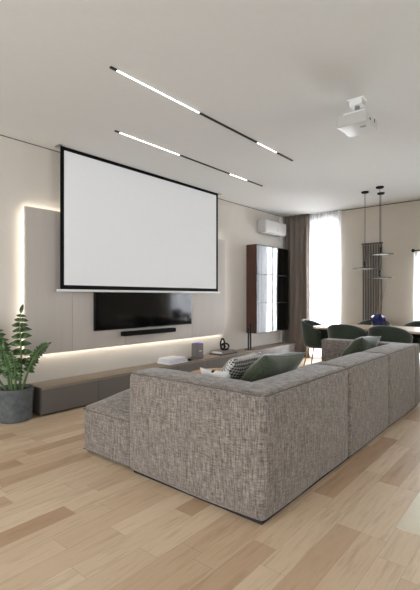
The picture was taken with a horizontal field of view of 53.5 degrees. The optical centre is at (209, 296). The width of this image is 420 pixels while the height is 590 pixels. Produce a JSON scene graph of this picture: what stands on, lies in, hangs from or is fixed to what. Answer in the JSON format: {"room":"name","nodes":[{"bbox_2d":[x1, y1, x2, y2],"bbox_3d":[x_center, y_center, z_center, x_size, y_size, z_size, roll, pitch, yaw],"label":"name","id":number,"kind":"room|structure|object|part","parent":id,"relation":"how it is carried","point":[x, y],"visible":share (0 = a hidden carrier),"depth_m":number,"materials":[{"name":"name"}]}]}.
{"room":"living room","nodes":[
{"label":"living room","id":0,"kind":"room"},
{"bbox_2d":[0,135,284,385],"bbox_3d":[-1.770,-0.210,4.703,0.200,2.820,10.560,0,0,40],"label":"wall","id":1,"kind":"structure","parent":0,"point":[29,173],"depth_m":4.66,"materials":[{"name":"beige paint"}]},
{"bbox_2d":[24,206,224,355],"bbox_3d":[-0.856,-0.163,5.581,0.080,1.545,3.337,0,0,40],"label":"wall panel","id":2,"kind":"object","parent":1,"relation":"attached to","point":[65,320],"visible":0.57,"depth_m":4.57,"materials":[{"name":"paint"}]},
{"bbox_2d":[94,292,191,330],"bbox_3d":[-0.820,-0.075,5.532,0.038,0.950,1.680,0,0,40],"label":"television","id":3,"kind":"object","parent":2,"relation":"attached to","point":[112,310],"visible":0.58,"depth_m":5.39,"materials":[{"name":"black glass"}]},
{"bbox_2d":[121,327,175,335],"bbox_3d":[-0.802,0.456,5.497,0.110,0.058,0.910,0,0,40],"label":"soundbar","id":4,"kind":"object","parent":2,"relation":"attached to","point":[172,329],"visible":1,"depth_m":5.41,"materials":[{"name":"black plastic"}]},
{"bbox_2d":[1,135,284,217],"bbox_3d":[-1.691,-1.617,4.637,0.006,0.007,10.160,0,0,40],"label":"trim","id":5,"kind":"structure","parent":1,"relation":"attached to","point":[1,135],"depth_m":4.56,"materials":[{"name":"black metal"}]},
{"bbox_2d":[246,244,287,333],"bbox_3d":[1.091,-0.144,7.811,0.215,1.575,1.120,0,0,40],"label":"display cabinet","id":6,"kind":"object","parent":1,"relation":"attached to","point":[266,266],"visible":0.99,"depth_m":7.59,"materials":[{"name":"brown wood"}]},
{"bbox_3d":[0.734,-0.144,7.395,0.199,1.575,0.022,0,0,40],"label":"panel","id":7,"kind":"part","parent":6,"relation":"part of","materials":[{"name":"brown wood"}]},
{"bbox_3d":[0.988,-0.144,7.534,0.005,1.551,0.536,0,0,40],"label":"glass door","id":8,"kind":"part","parent":6,"relation":"part of","materials":[{"name":"clear glass"}]},
{"bbox_3d":[0.989,-0.144,7.532,0.015,1.575,0.558,0,0,40],"label":"door frame","id":9,"kind":"part","parent":6,"relation":"part of","materials":[{"name":"grey glass"}]},
{"bbox_3d":[1.346,-0.144,7.964,0.005,1.551,0.536,0,0,40],"label":"glass door","id":10,"kind":"part","parent":6,"relation":"part of","materials":[{"name":"glass"}]},
{"bbox_3d":[1.348,-0.144,7.962,0.015,1.575,0.558,0,0,40],"label":"door frame","id":11,"kind":"part","parent":6,"relation":"part of","materials":[{"name":"glass"}]},
{"bbox_2d":[257,219,285,236],"bbox_3d":[1.185,-1.307,7.929,0.207,0.256,0.760,0,0,40],"label":"air conditioner","id":12,"kind":"object","parent":1,"relation":"attached to","point":[264,226],"visible":1,"depth_m":7.75,"materials":[{"name":"plastic"}]},
{"bbox_2d":[279,217,282,341],"bbox_3d":[1.425,-0.352,8.341,0.049,2.505,0.060,0,0,40],"label":"pipe cover","id":13,"kind":"object","parent":1,"relation":"attached to","point":[280,218],"visible":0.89,"depth_m":8.33,"materials":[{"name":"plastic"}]},
{"bbox_2d":[0,0,419,216],"bbox_3d":[0.946,-1.690,2.440,7.270,0.140,10.560,0,0,40],"label":"ceiling","id":14,"kind":"structure","parent":0,"point":[280,74],"depth_m":3.27,"materials":[{"name":"paint"}]},
{"bbox_2d":[56,145,219,292],"bbox_3d":[-0.744,-0.886,5.520,0.070,1.658,2.790,0,0,40],"label":"projection screen","id":15,"kind":"object","parent":14,"relation":"hanging from","point":[124,228],"visible":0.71,"depth_m":5.23,"materials":[{"name":"fabric"}]},
{"bbox_2d":[114,130,261,186],"bbox_3d":[-0.081,-1.615,5.059,0.022,0.010,2.630,0,0,40],"label":"recessed light","id":16,"kind":"object","parent":14,"relation":"in","point":[115,130],"visible":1,"depth_m":4.83,"materials":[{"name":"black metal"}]},
{"bbox_2d":[109,66,292,160],"bbox_3d":[0.139,-1.615,3.932,0.022,0.010,2.620,0,0,40],"label":"recessed light","id":17,"kind":"object","parent":14,"relation":"in","point":[110,67],"visible":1,"depth_m":3.64,"materials":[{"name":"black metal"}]},
{"bbox_2d":[285,214,309,357],"bbox_3d":[1.707,-0.214,8.259,0.558,2.804,0.087,0,0,40],"label":"curtain","id":18,"kind":"object","parent":14,"relation":"hanging from","point":[297,238],"visible":0.77,"depth_m":8.23,"materials":[{"name":"fabric"}]},
{"bbox_2d":[310,210,341,358],"bbox_3d":[2.158,-0.214,7.964,0.728,2.804,0.034,0,0,40],"label":"sheer curtain","id":19,"kind":"object","parent":14,"relation":"hanging from","point":[331,232],"visible":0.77,"depth_m":7.93,"materials":[{"name":"white fabric"}]},
{"bbox_2d":[337,96,376,136],"bbox_3d":[1.202,-1.497,3.430,0.263,0.246,0.272,0,0,40],"label":"projector","id":20,"kind":"object","parent":14,"relation":"hanging from","point":[357,122],"visible":1,"depth_m":3.37,"materials":[{"name":"white plastic"}]},
{"bbox_3d":[1.210,-1.614,3.424,0.130,0.012,0.100,0,0,40],"label":"ceiling plate","id":21,"kind":"part","parent":20,"relation":"part of","materials":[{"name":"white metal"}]},
{"bbox_2d":[353,191,377,269],"bbox_3d":[2.385,-1.022,6.409,0.372,1.195,0.372,0,0,40],"label":"pendant lamp","id":22,"kind":"object","parent":14,"relation":"hanging from","point":[362,192],"visible":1,"depth_m":6.37,"materials":[{"name":"black metal"}]},
{"bbox_3d":[2.385,-0.447,6.409,0.372,0.025,0.372,0,0,40],"label":"lamp shade","id":23,"kind":"part","parent":22,"relation":"part of","materials":[{"name":"metal"}]},
{"bbox_2d":[367,186,392,278],"bbox_3d":[2.496,-0.944,6.120,0.372,1.352,0.372,0,0,40],"label":"pendant lamp","id":24,"kind":"object","parent":14,"relation":"hanging from","point":[377,187],"visible":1,"depth_m":6.10,"materials":[{"name":"black metal"}]},
{"bbox_3d":[2.496,-0.289,6.120,0.372,0.025,0.372,0,0,40],"label":"lamp shade","id":25,"kind":"part","parent":24,"relation":"part of","materials":[{"name":"metal"}]},
{"bbox_2d":[368,192,392,255],"bbox_3d":[2.659,-1.136,6.480,0.372,0.968,0.372,0,0,40],"label":"pendant lamp","id":26,"kind":"object","parent":14,"relation":"hanging from","point":[378,193],"visible":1,"depth_m":6.47,"materials":[{"name":"black metal"}]},
{"bbox_3d":[2.659,-0.673,6.480,0.372,0.025,0.372,0,0,40],"label":"lamp shade","id":27,"kind":"part","parent":26,"relation":"part of","materials":[{"name":"metal"}]},
{"bbox_2d":[0,357,419,589],"bbox_3d":[0.946,1.250,2.440,7.270,0.100,10.560,0,0,40],"label":"floor","id":28,"kind":"structure","parent":0,"point":[73,517],"depth_m":2.15,"materials":[{"name":"brown wood"}]},
{"bbox_2d":[0,304,51,423],"bbox_3d":[-1.908,0.631,4.084,0.801,1.138,0.344,0,0,-5],"label":"potted plant","id":29,"kind":"object","parent":28,"relation":"on","point":[16,400],"visible":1,"depth_m":3.99,"materials":[{"name":"green plant"}]},
{"bbox_3d":[-2.103,0.727,3.965,0.313,0.379,0.037,0,0,-32],"label":"stem","id":30,"kind":"part","parent":29,"relation":"part of","materials":[{"name":"green plant"}]},
{"bbox_3d":[-1.986,0.606,4.027,0.029,0.613,0.129,0,0,40],"label":"stem","id":31,"kind":"part","parent":29,"relation":"part of","materials":[{"name":"green plant"}]},
{"bbox_3d":[-1.928,0.706,3.978,0.063,0.414,0.120,0,0,40],"label":"stem","id":32,"kind":"part","parent":29,"relation":"part of","materials":[{"name":"green plant"}]},
{"bbox_3d":[-1.869,0.737,3.992,0.027,0.356,0.117,0,0,-17],"label":"stem","id":33,"kind":"part","parent":29,"relation":"part of","materials":[{"name":"green plant"}]},
{"bbox_3d":[-1.913,1.042,4.086,0.340,0.317,0.340,0,0,40],"label":"pot","id":34,"kind":"part","parent":29,"relation":"part of","materials":[{"name":"concrete"}]},
{"bbox_3d":[-1.844,0.535,4.055,0.069,0.752,0.039,0,0,40],"label":"stem","id":35,"kind":"part","parent":29,"relation":"part of","materials":[{"name":"green plant"}]},
{"bbox_3d":[-1.693,0.681,4.007,0.320,0.468,0.026,0,0,19],"label":"stem","id":36,"kind":"part","parent":29,"relation":"part of","materials":[{"name":"green plant"}]},
{"bbox_2d":[83,388,130,467],"bbox_3d":[-0.470,0.958,3.410,0.562,0.485,0.946,0,0,40],"label":"ottoman","id":37,"kind":"object","parent":28,"relation":"on","point":[107,420],"visible":0.35,"depth_m":3.05,"materials":[{"name":"grey fabric"}]},
{"bbox_2d":[85,388,129,422],"bbox_3d":[-0.471,0.807,3.413,0.551,0.185,0.928,0,0,40],"label":"cushion","id":38,"kind":"object","parent":37,"relation":"on","point":[115,408],"depth_m":3.10,"materials":[{"name":"grey fabric"}]},
{"bbox_2d":[29,342,295,415],"bbox_3d":[-0.118,1.055,6.278,0.318,0.290,5.255,0,0,40],"label":"tv stand","id":39,"kind":"object","parent":28,"relation":"on","point":[62,394],"visible":0.51,"depth_m":4.70,"materials":[{"name":"brown wood"}]},
{"bbox_3d":[-1.471,1.056,4.421,0.019,0.244,0.664,0,0,40],"label":"drawer","id":40,"kind":"part","parent":39,"relation":"part of","materials":[{"name":"wood"}]},
{"bbox_3d":[-1.042,1.056,4.935,0.019,0.244,0.664,0,0,40],"label":"drawer","id":41,"kind":"part","parent":39,"relation":"part of","materials":[{"name":"brown wood"}]},
{"bbox_3d":[-0.635,1.056,5.423,0.019,0.244,0.594,0,0,40],"label":"drawer","id":42,"kind":"part","parent":39,"relation":"part of","materials":[{"name":"grey wood"}]},
{"bbox_2d":[157,360,186,364],"bbox_3d":[-0.520,0.896,5.781,0.250,0.028,0.362,0,0,38],"label":"magazine","id":43,"kind":"object","parent":39,"relation":"on","point":[158,362],"visible":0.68,"depth_m":5.66,"materials":[{"name":"white paper"}]},
{"bbox_2d":[158,358,187,362],"bbox_3d":[-0.513,0.870,5.783,0.240,0.024,0.347,0,0,43],"label":"magazine","id":44,"kind":"object","parent":43,"relation":"on","point":[184,359],"visible":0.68,"depth_m":5.68,"materials":[{"name":"white paper"}]},
{"bbox_2d":[158,355,185,360],"bbox_3d":[-0.522,0.848,5.778,0.225,0.020,0.332,0,0,35],"label":"magazine","id":45,"kind":"object","parent":44,"relation":"on","point":[169,358],"visible":1,"depth_m":5.71,"materials":[{"name":"white paper"}]},
{"bbox_3d":[-0.241,1.056,5.896,0.019,0.244,0.624,0,0,40],"label":"drawer","id":46,"kind":"part","parent":39,"relation":"part of","materials":[{"name":"grey wood"}]},
{"bbox_2d":[192,342,202,358],"bbox_3d":[-0.186,0.795,6.181,0.122,0.229,0.140,0,0,40],"label":"smart speaker","id":47,"kind":"object","parent":39,"relation":"on","point":[197,348],"visible":0.91,"depth_m":6.12},
{"bbox_3d":[0.194,1.056,6.418,0.019,0.244,0.724,0,0,40],"label":"drawer","id":48,"kind":"part","parent":39,"relation":"part of","materials":[{"name":"wood"}]},
{"bbox_2d":[209,352,236,355],"bbox_3d":[0.216,0.900,6.680,0.250,0.020,0.420,0,0,40],"label":"book","id":49,"kind":"object","parent":39,"relation":"on","point":[232,352],"visible":0.61,"depth_m":6.56,"materials":[{"name":"grey paper"}]},
{"bbox_2d":[211,349,235,353],"bbox_3d":[0.216,0.871,6.680,0.220,0.038,0.360,0,0,39],"label":"book","id":50,"kind":"object","parent":49,"relation":"on","point":[219,351],"visible":0.91,"depth_m":6.60,"materials":[{"name":"white paper"}]},
{"bbox_2d":[220,338,229,349],"bbox_3d":[0.230,0.754,6.675,0.162,0.203,0.083,0,0,-29],"label":"knot sculpture","id":51,"kind":"object","parent":50,"relation":"on","point":[223,339],"visible":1,"depth_m":6.64,"materials":[{"name":"black metal"}]},
{"bbox_2d":[244,323,253,349],"bbox_3d":[0.686,0.680,7.212,0.120,0.460,0.140,0,0,40],"label":"candle holder","id":52,"kind":"object","parent":39,"relation":"on","point":[250,325],"visible":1,"depth_m":7.20,"materials":[{"name":"black metal"}]},
{"bbox_3d":[1.083,1.056,7.486,0.019,0.244,0.684,0,0,40],"label":"drawer","id":53,"kind":"part","parent":39,"relation":"part of","materials":[{"name":"grey wood"}]},
{"bbox_3d":[1.492,1.056,7.977,0.019,0.244,0.582,0,0,40],"label":"drawer","id":54,"kind":"part","parent":39,"relation":"part of","materials":[{"name":"grey wood"}]},
{"bbox_2d":[192,368,220,373],"bbox_3d":[0.143,1.022,4.593,0.760,0.355,0.760,0,0,40],"label":"coffee table","id":55,"kind":"object","parent":28,"relation":"on","point":[195,371],"visible":0.06,"depth_m":4.82,"materials":[{"name":"brown wood"}]},
{"bbox_2d":[130,338,419,524],"bbox_3d":[0.891,0.847,3.736,1.120,0.713,3.254,0,0,40],"label":"sofa","id":56,"kind":"object","parent":28,"relation":"on","point":[248,450],"visible":0.99,"depth_m":2.54,"materials":[{"name":"grey fabric"}]},
{"bbox_3d":[-0.070,0.847,2.595,1.103,0.713,0.269,0,0,40],"label":"arm panel","id":57,"kind":"part","parent":56,"relation":"part of","materials":[{"name":"grey fabric"}]},
{"bbox_2d":[200,367,230,378],"bbox_3d":[0.061,0.615,2.885,0.254,0.242,0.139,0,0,40],"label":"cushion","id":58,"kind":"object","parent":56,"relation":"on","point":[225,374],"visible":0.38,"depth_m":2.82,"materials":[{"name":"white fabric"}]},
{"bbox_2d":[220,352,260,379],"bbox_3d":[0.178,0.605,3.222,0.281,0.336,0.424,0,0,34],"label":"cushion","id":59,"kind":"object","parent":56,"relation":"on","point":[237,366],"visible":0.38,"depth_m":3.08,"materials":[{"name":"fabric"}]},
{"bbox_2d":[240,352,305,381],"bbox_3d":[0.433,0.600,3.128,0.343,0.415,0.641,0,0,36],"label":"cushion","id":60,"kind":"object","parent":56,"relation":"on","point":[267,365],"visible":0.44,"depth_m":2.91,"materials":[{"name":"green fabric"}]},
{"bbox_3d":[0.548,0.847,2.680,0.288,0.700,1.160,0,0,40],"label":"panel","id":61,"kind":"part","parent":56,"relation":"part of","materials":[{"name":"grey fabric"}]},
{"bbox_2d":[296,361,324,368],"bbox_3d":[1.386,0.941,4.543,0.838,0.360,0.923,0,0,40],"label":"seat cushion","id":62,"kind":"object","parent":56,"relation":"on","point":[320,361],"depth_m":4.79,"materials":[{"name":"grey fabric"}]},
{"bbox_3d":[1.215,0.846,3.481,0.288,0.698,0.925,0,0,40],"label":"panel","id":63,"kind":"part","parent":56,"relation":"part of","materials":[{"name":"grey fabric"}]},
{"bbox_2d":[340,336,380,356],"bbox_3d":[1.605,0.600,4.520,0.325,0.389,0.628,0,0,41],"label":"cushion","id":64,"kind":"object","parent":56,"relation":"on","point":[360,344],"visible":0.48,"depth_m":4.30,"materials":[{"name":"green fabric"}]},
{"bbox_3d":[1.858,0.852,4.897,1.092,0.676,0.232,0,0,40],"label":"arm panel","id":65,"kind":"part","parent":56,"relation":"part of","materials":[{"name":"grey fabric"}]},
{"bbox_3d":[1.807,0.846,4.192,0.288,0.699,0.925,0,0,40],"label":"panel","id":66,"kind":"part","parent":56,"relation":"part of","materials":[{"name":"grey fabric"}]},
{"bbox_2d":[301,319,327,365],"bbox_3d":[1.776,0.786,6.874,0.536,0.832,0.556,0,0,33],"label":"dining chair","id":67,"kind":"object","parent":28,"relation":"on","point":[312,338],"visible":0.75,"depth_m":6.74,"materials":[{"name":"fabric"}]},
{"bbox_3d":[1.720,0.585,6.911,0.402,0.430,0.556,0,0,33],"label":"backrest","id":68,"kind":"part","parent":67,"relation":"part of","materials":[{"name":"fabric"}]},
{"bbox_2d":[327,324,367,339],"bbox_3d":[1.949,0.786,5.905,0.556,0.832,0.536,0,0,37],"label":"dining chair","id":69,"kind":"object","parent":28,"relation":"on","point":[337,331],"visible":0.26,"depth_m":5.68,"materials":[{"name":"fabric"}]},
{"bbox_2d":[313,324,419,337],"bbox_3d":[2.730,0.825,5.964,2.340,0.750,0.940,0,0,40],"label":"dining table","id":70,"kind":"object","parent":28,"relation":"on","point":[415,331],"visible":0.1,"depth_m":6.14,"materials":[{"name":"brown wood"}]},
{"bbox_2d":[371,282,386,325],"bbox_3d":[2.518,0.100,6.229,0.213,0.700,0.210,0,0,-10],"label":"vase","id":71,"kind":"object","parent":70,"relation":"on","point":[376,319],"visible":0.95,"depth_m":6.17,"materials":[{"name":"blue glass"}]},
{"bbox_2d":[358,319,390,325],"bbox_3d":[2.657,0.786,6.814,0.556,0.832,0.536,0,0,40],"label":"dining chair","id":72,"kind":"object","parent":28,"relation":"on","point":[365,322],"visible":0.06,"depth_m":7.03,"materials":[{"name":"fabric"}]},
{"bbox_2d":[368,325,412,343],"bbox_3d":[2.413,0.786,5.584,0.556,0.832,0.536,0,0,42],"label":"dining chair","id":73,"kind":"object","parent":28,"relation":"on","point":[387,333],"visible":0.23,"depth_m":5.35,"materials":[{"name":"fabric"}]},
{"bbox_2d":[404,321,419,345],"bbox_3d":[3.223,0.786,6.369,0.556,0.832,0.536,0,0,37],"label":"dining chair","id":74,"kind":"object","parent":28,"relation":"on","point":[416,340],"visible":0.11,"depth_m":6.58,"materials":[{"name":"fabric"}]},
{"bbox_2d":[315,200,419,358],"bbox_3d":[4.339,-0.210,6.356,7.070,2.820,0.200,0,0,40],"label":"wall","id":75,"kind":"structure","parent":0,"point":[397,226],"depth_m":7.30,"materials":[{"name":"beige paint"}]},
{"bbox_2d":[310,218,336,355],"bbox_3d":[2.239,-0.180,8.092,0.680,2.640,0.060,0,0,40],"label":"window","id":76,"kind":"structure","parent":75,"relation":"in","point":[336,218],"depth_m":8.26,"materials":[{"name":"white glass"}]},
{"bbox_2d":[321,200,418,213],"bbox_3d":[4.198,-1.614,6.337,6.862,0.012,0.008,0,0,40],"label":"trim","id":77,"kind":"structure","parent":75,"relation":"attached to","point":[413,200],"depth_m":7.34,"materials":[{"name":"black metal"}]},
{"bbox_2d":[361,242,382,320],"bbox_3d":[2.883,-0.070,7.389,0.370,1.780,0.075,0,0,40],"label":"radiator","id":78,"kind":"object","parent":75,"relation":"attached to","point":[378,243],"visible":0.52,"depth_m":7.38,"materials":[{"name":"grey metal"}]},
{"bbox_3d":[2.869,-0.945,7.372,0.370,0.030,0.030,0,0,40],"label":"header rail","id":79,"kind":"part","parent":78,"relation":"part of","materials":[{"name":"grey metal"}]},
{"bbox_2d":[416,254,416,320],"bbox_3d":[3.910,0.205,6.700,1.070,1.870,0.060,0,0,40],"label":"window","id":80,"kind":"structure","parent":75,"relation":"in","point":[416,254],"depth_m":7.02,"materials":[{"name":"white glass"}]},
{"bbox_3d":[3.850,-0.775,6.582,1.236,0.056,0.078,0,0,40],"label":"curtain rod","id":81,"kind":"object","parent":75,"relation":"attached to","visible":0},
{"bbox_2d":[413,252,419,320],"bbox_3d":[3.832,0.222,6.583,1.148,1.933,0.026,0,0,40],"label":"sheer curtain","id":82,"kind":"object","parent":81,"relation":"hanging from","point":[418,253],"visible":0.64,"depth_m":6.91,"materials":[{"name":"white fabric"}]},
{"bbox_2d":[395,492,419,535],"bbox_3d":[3.899,1.198,3.155,3.248,0.003,5.280,0,0,40],"label":"tile floor","id":83,"kind":"structure","parent":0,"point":[409,522],"depth_m":2.24,"materials":[{"name":"tile"}]}
]}

